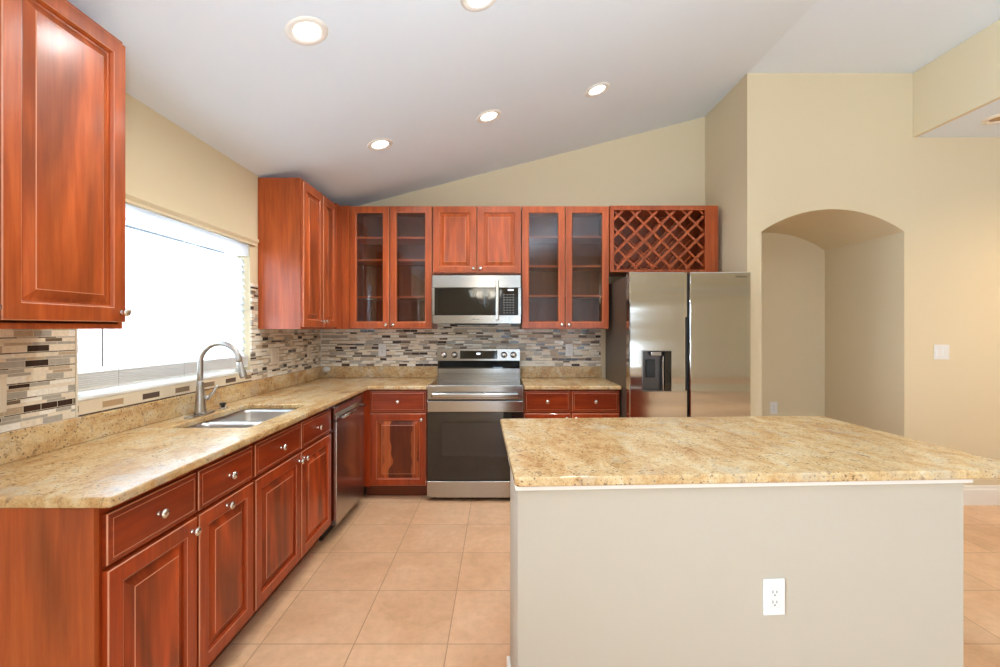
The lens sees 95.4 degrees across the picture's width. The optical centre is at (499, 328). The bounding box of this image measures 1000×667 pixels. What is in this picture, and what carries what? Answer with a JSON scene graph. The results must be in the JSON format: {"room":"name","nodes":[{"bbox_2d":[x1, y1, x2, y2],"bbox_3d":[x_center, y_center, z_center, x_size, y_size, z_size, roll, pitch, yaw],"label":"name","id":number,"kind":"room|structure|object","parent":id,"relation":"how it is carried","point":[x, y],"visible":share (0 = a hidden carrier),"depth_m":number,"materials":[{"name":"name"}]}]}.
{"room":"kitchen","nodes":[
{"label":"kitchen","id":0,"kind":"room"},
{"bbox_2d":[100,93,259,397],"bbox_3d":[-1.770,0.151,-0.085,0.160,2.437,9.030,0,0,0],"label":"wall","id":1,"kind":"structure","parent":0,"point":[166,164],"depth_m":2.48,"materials":[{"name":"beige paint"}]},
{"bbox_2d":[0,329,74,432],"bbox_3d":[-1.686,0.160,1.351,0.008,0.380,0.902,0,0,0],"label":"tile backsplash","id":2,"kind":"structure","parent":1,"relation":"attached to","point":[38,365],"depth_m":1.65,"materials":[{"name":"tile"}]},
{"bbox_2d":[0,378,6,412],"bbox_3d":[-1.678,0.223,1.512,0.008,0.116,0.070,0,0,0],"label":"wall outlet","id":3,"kind":"object","parent":2,"relation":"attached to","point":[3,381],"visible":1,"depth_m":1.54,"materials":[{"name":"beige plastic"}]},
{"bbox_2d":[0,386,1,404],"bbox_3d":[-1.675,0.223,1.512,0.002,0.066,0.033,0,0,0],"label":"receptacle","id":4,"kind":"object","parent":3,"relation":"attached to","point":[0,386],"depth_m":1.53,"materials":[{"name":"beige"}]},
{"bbox_2d":[0,0,131,328],"bbox_3d":[-1.514,-0.527,1.250,0.347,1.055,0.850,0,0,0],"label":"upper cabinet","id":5,"kind":"object","parent":1,"relation":"attached to","point":[62,74],"visible":1,"depth_m":1.42,"materials":[{"name":"brown wood"}]},
{"bbox_2d":[75,329,77,416],"bbox_3d":[-1.685,0.160,1.806,0.011,0.380,0.008,0,0,0],"label":"trim","id":6,"kind":"structure","parent":1,"relation":"attached to","point":[76,330],"depth_m":1.80,"materials":[{"name":"beige paint"}]},
{"bbox_2d":[78,224,237,394],"bbox_3d":[-1.795,-0.142,2.443,0.050,0.855,1.266,0,0,0],"label":"window","id":7,"kind":"structure","parent":1,"relation":"in","point":[126,225],"depth_m":2.42,"materials":[{"name":"white paint"}]},
{"bbox_2d":[78,204,247,391],"bbox_3d":[-1.720,-0.158,2.443,0.070,0.825,1.260,0,0,0],"label":"window blind","id":8,"kind":"object","parent":7,"relation":"attached to","point":[174,316],"visible":0.69,"depth_m":2.36,"materials":[{"name":"white plastic"}]},
{"bbox_2d":[78,370,250,400],"bbox_3d":[-1.727,0.283,2.443,0.086,0.012,1.266,0,0,0],"label":"trim","id":9,"kind":"structure","parent":1,"relation":"attached to","point":[88,396],"depth_m":2.19,"materials":[{"name":"white paint"}]},
{"bbox_2d":[78,372,251,416],"bbox_3d":[-1.686,0.320,2.441,0.008,0.060,1.278,0,0,0],"label":"tile border","id":10,"kind":"structure","parent":1,"relation":"attached to","point":[91,406],"depth_m":2.18,"materials":[{"name":"beige tile"}]},
{"bbox_2d":[125,190,258,245],"bbox_3d":[-1.675,-0.593,2.428,0.030,0.045,1.415,0,0,0],"label":"trim","id":11,"kind":"structure","parent":1,"relation":"attached to","point":[131,198],"depth_m":2.40,"materials":[{"name":"beige paint"}]},
{"bbox_2d":[250,283,320,380],"bbox_3d":[-1.686,0.020,3.679,0.008,0.660,1.199,0,0,0],"label":"tile backsplash","id":12,"kind":"structure","parent":1,"relation":"attached to","point":[292,344],"depth_m":3.47,"materials":[{"name":"tile"}]},
{"bbox_2d":[271,348,278,363],"bbox_3d":[-1.677,0.202,3.395,0.008,0.116,0.116,0,0,0],"label":"light switch","id":13,"kind":"object","parent":12,"relation":"attached to","point":[275,351],"visible":1,"depth_m":3.39,"materials":[{"name":"beige plastic"}]},
{"bbox_2d":[307,346,310,358],"bbox_3d":[-1.678,0.207,4.000,0.008,0.116,0.070,0,0,0],"label":"wall outlet","id":14,"kind":"object","parent":12,"relation":"attached to","point":[308,347],"visible":1,"depth_m":3.99,"materials":[{"name":"beige plastic"}]},
{"bbox_2d":[258,178,340,328],"bbox_3d":[-1.514,-0.527,3.725,0.347,1.055,1.106,0,0,0],"label":"upper cabinet","id":15,"kind":"object","parent":1,"relation":"attached to","point":[299,227],"visible":0.99,"depth_m":3.17,"materials":[{"name":"brown wood"}]},
{"bbox_2d":[360,117,704,378],"bbox_3d":[0.195,-0.314,4.355,3.770,3.367,0.150,0,0,0],"label":"wall","id":16,"kind":"structure","parent":0,"point":[665,166],"depth_m":4.28,"materials":[{"name":"beige paint"}]},
{"bbox_2d":[341,206,436,328],"bbox_3d":[-0.980,-0.533,4.090,0.784,1.067,0.377,0,0,0],"label":"upper cabinet","id":17,"kind":"object","parent":16,"relation":"attached to","point":[387,251],"visible":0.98,"depth_m":3.98,"materials":[{"name":"brown wood"}]},
{"bbox_2d":[357,237,424,244],"bbox_3d":[-0.944,-0.798,4.117,0.674,0.016,0.283,0,0,0],"label":"shelf","id":18,"kind":"object","parent":17,"relation":"attached to","point":[360,240],"depth_m":4.06,"materials":[{"name":"brown wood"}]},
{"bbox_2d":[357,259,424,265],"bbox_3d":[-0.944,-0.602,4.117,0.674,0.016,0.283,0,0,0],"label":"shelf","id":19,"kind":"object","parent":17,"relation":"attached to","point":[360,262],"depth_m":4.06,"materials":[{"name":"brown wood"}]},
{"bbox_2d":[357,296,424,299],"bbox_3d":[-0.944,-0.279,4.117,0.674,0.016,0.283,0,0,0],"label":"shelf","id":20,"kind":"object","parent":17,"relation":"attached to","point":[358,297],"depth_m":4.01,"materials":[{"name":"brown wood"}]},
{"bbox_2d":[321,324,600,365],"bbox_3d":[-0.368,0.152,4.276,2.626,0.395,0.008,0,0,0],"label":"tile backsplash","id":21,"kind":"structure","parent":16,"relation":"attached to","point":[339,347],"depth_m":4.27,"materials":[{"name":"tile"}]},
{"bbox_2d":[378,344,385,355],"bbox_3d":[-1.105,0.198,4.268,0.070,0.116,0.008,0,0,0],"label":"wall outlet","id":22,"kind":"object","parent":21,"relation":"attached to","point":[381,347],"visible":1,"depth_m":4.27,"materials":[{"name":"white plastic"}]},
{"bbox_2d":[566,344,572,355],"bbox_3d":[0.650,0.198,4.268,0.070,0.116,0.008,0,0,0],"label":"wall outlet","id":23,"kind":"object","parent":21,"relation":"attached to","point":[569,347],"visible":1,"depth_m":4.27,"materials":[{"name":"white plastic"}]},
{"bbox_2d":[433,206,520,274],"bbox_3d":[-0.199,-0.771,4.090,0.766,0.591,0.377,0,0,0],"label":"upper cabinet","id":24,"kind":"object","parent":16,"relation":"attached to","point":[467,240],"visible":0.97,"depth_m":3.93,"materials":[{"name":"brown wood"}]},
{"bbox_2d":[432,275,520,324],"bbox_3d":[-0.200,-0.245,4.037,0.755,0.425,0.445,0,0,0],"label":"microwave","id":25,"kind":"object","parent":24,"relation":"attached to","point":[456,299],"visible":1,"depth_m":3.86,"materials":[{"name":"silver metal"}]},
{"bbox_2d":[520,206,608,328],"bbox_3d":[0.567,-0.533,4.090,0.754,1.067,0.377,0,0,0],"label":"upper cabinet","id":26,"kind":"object","parent":16,"relation":"attached to","point":[565,249],"visible":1,"depth_m":4.19,"materials":[{"name":"brown wood"}]},
{"bbox_2d":[529,236,601,243],"bbox_3d":[0.567,-0.806,4.117,0.716,0.016,0.283,0,0,0],"label":"shelf","id":27,"kind":"object","parent":26,"relation":"attached to","point":[532,239],"depth_m":4.08,"materials":[{"name":"brown wood"}]},
{"bbox_2d":[529,265,601,270],"bbox_3d":[0.567,-0.548,4.117,0.716,0.016,0.283,0,0,0],"label":"shelf","id":28,"kind":"object","parent":26,"relation":"attached to","point":[531,267],"depth_m":4.03,"materials":[{"name":"brown wood"}]},
{"bbox_2d":[529,295,601,298],"bbox_3d":[0.567,-0.290,4.117,0.716,0.016,0.283,0,0,0],"label":"shelf","id":29,"kind":"object","parent":26,"relation":"attached to","point":[530,296],"depth_m":4.02,"materials":[{"name":"brown wood"}]},
{"bbox_2d":[609,206,717,276],"bbox_3d":[1.417,-0.779,4.104,0.935,0.575,0.348,0,0,0],"label":"wine rack","id":30,"kind":"object","parent":16,"relation":"attached to","point":[641,238],"visible":0.81,"depth_m":3.96,"materials":[{"name":"brown wood"}]},
{"bbox_2d":[67,0,999,205],"bbox_3d":[2.325,-1.572,-0.120,8.350,1.092,9.200,0,0,0],"label":"ceiling","id":31,"kind":"structure","parent":0,"point":[418,75],"depth_m":2.73,"materials":[{"name":"white paint"}]},
{"bbox_2d":[284,16,328,45],"bbox_3d":[-0.834,-1.285,1.965,0.174,0.048,0.180,0,0,4],"label":"recessed light","id":32,"kind":"object","parent":31,"relation":"in","point":[309,30],"visible":1,"depth_m":1.96,"materials":[{"name":"white glass"}]},
{"bbox_2d":[367,138,392,150],"bbox_3d":[-0.836,-1.284,3.170,0.174,0.048,0.180,0,0,4],"label":"recessed light","id":33,"kind":"object","parent":31,"relation":"in","point":[379,144],"visible":1,"depth_m":3.16,"materials":[{"name":"white paint"}]},
{"bbox_2d":[460,0,496,11],"bbox_3d":[-0.089,-1.476,2.022,0.174,0.048,0.180,0,0,-4],"label":"recessed light","id":34,"kind":"object","parent":31,"relation":"in","point":[479,5],"visible":1,"depth_m":2.07,"materials":[{"name":"white paint"}]},
{"bbox_2d":[476,109,500,122],"bbox_3d":[-0.078,-1.479,3.166,0.174,0.048,0.180,0,0,-4],"label":"recessed light","id":35,"kind":"object","parent":31,"relation":"in","point":[487,116],"visible":1,"depth_m":3.16,"materials":[{"name":"white paint"}]},
{"bbox_2d":[584,82,609,96],"bbox_3d":[0.680,-1.674,3.187,0.174,0.048,0.180,0,0,4],"label":"recessed light","id":36,"kind":"object","parent":31,"relation":"in","point":[597,89],"visible":1,"depth_m":3.18,"materials":[{"name":"white paint"}]},
{"bbox_2d":[211,487,999,666],"bbox_3d":[2.355,1.430,-0.060,8.490,0.120,9.480,0,0,0],"label":"floor","id":37,"kind":"structure","parent":0,"point":[400,580],"depth_m":2.38,"materials":[{"name":"tile"}]},
{"bbox_2d":[0,444,252,666],"bbox_3d":[-1.368,0.928,1.619,0.634,0.884,0.773,0,0,0],"label":"base cabinet","id":38,"kind":"object","parent":37,"relation":"on","point":[162,576],"visible":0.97,"depth_m":1.35,"materials":[{"name":"brown wood"}]},
{"bbox_2d":[206,408,330,639],"bbox_3d":[-1.368,0.928,2.470,0.634,0.884,0.925,0,0,0],"label":"base cabinet","id":39,"kind":"object","parent":37,"relation":"on","point":[291,480],"visible":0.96,"depth_m":2.33,"materials":[{"name":"brown wood"}]},
{"bbox_2d":[0,378,437,507],"bbox_3d":[-1.137,0.470,2.752,1.103,0.030,3.053,0,0,0],"label":"countertop","id":40,"kind":"structure","parent":39,"relation":"on","point":[109,471],"depth_m":1.66,"materials":[{"name":"beige stone"}]},
{"bbox_2d":[0,366,321,464],"bbox_3d":[-1.678,0.403,2.741,0.020,0.104,3.033,0,0,0],"label":"granite upstand","id":41,"kind":"object","parent":40,"relation":"on","point":[18,444],"visible":0.9,"depth_m":1.99,"materials":[{"name":"beige stone"}]},
{"bbox_2d":[184,340,246,418],"bbox_3d":[-1.481,0.258,2.410,0.281,0.394,0.229,0,0,0],"label":"kitchen faucet","id":42,"kind":"object","parent":40,"relation":"on","point":[200,398],"visible":1,"depth_m":2.40,"materials":[{"name":"silver metal"}]},
{"bbox_2d":[218,402,227,408],"bbox_3d":[-1.583,0.437,2.600,0.052,0.036,0.052,0,0,0],"label":"button","id":43,"kind":"object","parent":40,"relation":"on","point":[222,404],"visible":1,"depth_m":2.59,"materials":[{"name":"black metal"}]},
{"bbox_2d":[187,409,294,427],"bbox_3d":[-1.350,0.588,2.428,0.402,0.203,0.687,0,0,0],"label":"sink","id":44,"kind":"object","parent":40,"relation":"in","point":[245,418],"visible":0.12,"depth_m":2.63,"materials":[{"name":"grey metal"}]},
{"bbox_2d":[321,366,437,377],"bbox_3d":[-1.137,0.403,4.269,1.103,0.104,0.019,0,0,0],"label":"granite upstand","id":45,"kind":"object","parent":40,"relation":"on","point":[336,371],"visible":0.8,"depth_m":4.26,"materials":[{"name":"beige stone"}]},
{"bbox_2d":[323,366,330,371],"bbox_3d":[-1.620,0.378,4.250,0.076,0.056,0.017,0,0,0],"label":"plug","id":46,"kind":"object","parent":45,"relation":"attached to","point":[325,369],"visible":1,"depth_m":4.25,"materials":[{"name":"white plastic"}]},
{"bbox_2d":[319,393,365,540],"bbox_3d":[-1.342,0.929,3.237,0.637,0.878,0.594,0,0,0],"label":"dishwasher","id":47,"kind":"object","parent":37,"relation":"on","point":[347,416],"visible":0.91,"depth_m":3.13,"materials":[{"name":"silver metal"}]},
{"bbox_2d":[363,389,427,494],"bbox_3d":[-0.842,0.928,3.946,0.512,0.884,0.649,0,0,0],"label":"base cabinet","id":48,"kind":"object","parent":37,"relation":"on","point":[395,421],"visible":0.94,"depth_m":3.65,"materials":[{"name":"brown wood"}]},
{"bbox_2d":[427,348,522,497],"bbox_3d":[-0.196,0.775,3.904,0.764,1.190,0.712,0,0,0],"label":"range","id":49,"kind":"object","parent":37,"relation":"on","point":[474,389],"visible":0.94,"depth_m":3.60,"materials":[{"name":"silver metal"}]},
{"bbox_2d":[430,378,521,384],"bbox_3d":[-0.196,0.465,3.915,0.758,0.020,0.570,0,0,0],"label":"cooktop","id":50,"kind":"object","parent":49,"relation":"in","point":[440,381],"depth_m":3.94,"materials":[{"name":"black glass"}]},
{"bbox_2d":[523,388,619,418],"bbox_3d":[0.578,0.928,3.946,0.775,0.884,0.649,0,0,0],"label":"base cabinet","id":51,"kind":"object","parent":37,"relation":"on","point":[536,403],"visible":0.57,"depth_m":3.65,"materials":[{"name":"brown wood"}]},
{"bbox_2d":[520,377,621,389],"bbox_3d":[0.582,0.470,3.954,0.780,0.030,0.648,0,0,0],"label":"countertop","id":52,"kind":"structure","parent":51,"relation":"on","point":[602,383],"depth_m":3.73,"materials":[{"name":"beige stone"}]},
{"bbox_2d":[521,366,601,377],"bbox_3d":[0.578,0.403,4.269,0.755,0.104,0.019,0,0,0],"label":"granite upstand","id":53,"kind":"object","parent":52,"relation":"on","point":[526,371],"visible":1,"depth_m":4.26,"materials":[{"name":"beige stone"}]},
{"bbox_2d":[606,272,750,417],"bbox_3d":[1.429,0.470,3.813,0.915,1.800,0.794,0,0,0],"label":"refrigerator","id":54,"kind":"object","parent":37,"relation":"on","point":[678,344],"visible":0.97,"depth_m":3.42,"materials":[{"name":"silver metal"}]},
{"bbox_2d":[507,459,972,666],"bbox_3d":[0.784,0.928,1.620,1.502,0.884,0.356,0,0,-3],"label":"island base","id":55,"kind":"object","parent":37,"relation":"on","point":[667,575],"depth_m":1.46,"materials":[{"name":"beige paint"}]},
{"bbox_2d":[763,578,784,615],"bbox_3d":[0.878,0.858,1.456,0.070,0.116,0.008,0,0,-3],"label":"wall outlet","id":56,"kind":"object","parent":55,"relation":"attached to","point":[773,589],"visible":1,"depth_m":1.45,"materials":[{"name":"white plastic"}]},
{"bbox_2d":[770,587,779,607],"bbox_3d":[0.878,0.858,1.454,0.033,0.066,0.002,0,0,-3],"label":"receptacle","id":57,"kind":"object","parent":56,"relation":"attached to","point":[774,591],"depth_m":1.45,"materials":[{"name":"white plastic"}]},
{"bbox_3d":[0.813,0.928,2.069,1.350,0.884,0.536,0,0,-3],"label":"cabinet","id":58,"kind":"object","parent":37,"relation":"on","visible":0,"materials":[{"name":"granite"}]},
{"bbox_2d":[500,416,999,486],"bbox_3d":[0.866,0.470,1.893,1.690,0.030,0.925,0,0,-3],"label":"countertop","id":59,"kind":"structure","parent":58,"relation":"on","point":[541,452],"depth_m":1.68,"materials":[{"name":"beige stone"}]},
{"bbox_2d":[705,74,746,271],"bbox_3d":[1.980,-0.314,3.917,0.100,3.367,0.727,0,0,0],"label":"wall","id":60,"kind":"structure","parent":0,"point":[726,123],"depth_m":3.83,"materials":[{"name":"beige paint"}]},
{"bbox_2d":[747,73,999,484],"bbox_3d":[4.165,-0.314,3.983,4.470,3.367,0.867,0,0,0],"label":"wall","id":61,"kind":"structure","parent":0,"point":[873,245],"depth_m":3.55,"materials":[{"name":"beige paint"}]},
{"bbox_2d":[770,402,776,413],"bbox_3d":[2.655,0.765,4.413,0.070,0.116,0.008,0,0,0],"label":"wall outlet","id":62,"kind":"object","parent":61,"relation":"attached to","point":[773,405],"visible":1,"depth_m":4.41,"materials":[{"name":"white plastic"}]},
{"bbox_2d":[934,345,948,359],"bbox_3d":[3.443,0.180,3.546,0.116,0.116,0.008,0,0,0],"label":"light switch","id":63,"kind":"object","parent":61,"relation":"attached to","point":[941,352],"visible":1,"depth_m":3.54,"materials":[{"name":"white plastic"}]},
{"bbox_2d":[937,348,940,355],"bbox_3d":[3.420,0.180,3.543,0.033,0.066,0.002,0,0,0],"label":"rocker switch","id":64,"kind":"object","parent":63,"relation":"attached to","point":[938,349],"depth_m":3.54,"materials":[{"name":"white plastic"}]},
{"bbox_2d":[943,348,946,355],"bbox_3d":[3.466,0.180,3.543,0.033,0.066,0.002,0,0,0],"label":"rocker switch","id":65,"kind":"object","parent":63,"relation":"attached to","point":[944,349],"depth_m":3.54,"materials":[{"name":"white plastic"}]},
{"bbox_2d":[963,485,999,504],"bbox_3d":[4.777,1.294,3.543,3.245,0.152,0.014,0,0,0],"label":"baseboard","id":66,"kind":"structure","parent":61,"relation":"attached to","point":[972,494],"depth_m":3.54,"materials":[{"name":"white paint"}]},
{"bbox_2d":[913,19,999,136],"bbox_3d":[3.235,-1.746,-0.526,0.030,0.499,8.148,0,0,0],"label":"wall","id":67,"kind":"structure","parent":0,"point":[965,79],"depth_m":3.19,"materials":[{"name":"beige paint"}]},
{"bbox_2d":[918,99,999,136],"bbox_3d":[4.825,-1.512,-0.526,3.150,0.032,8.148,0,0,0],"label":"ceiling","id":68,"kind":"structure","parent":0,"point":[968,125],"depth_m":3.38,"materials":[{"name":"white paint"}]},
{"bbox_2d":[981,114,999,124],"bbox_3d":[3.545,-1.489,3.220,0.196,0.014,0.196,0,0,0],"label":"recessed light","id":69,"kind":"object","parent":68,"relation":"in","point":[995,119],"visible":1,"depth_m":3.25,"materials":[{"name":"beige plastic"}]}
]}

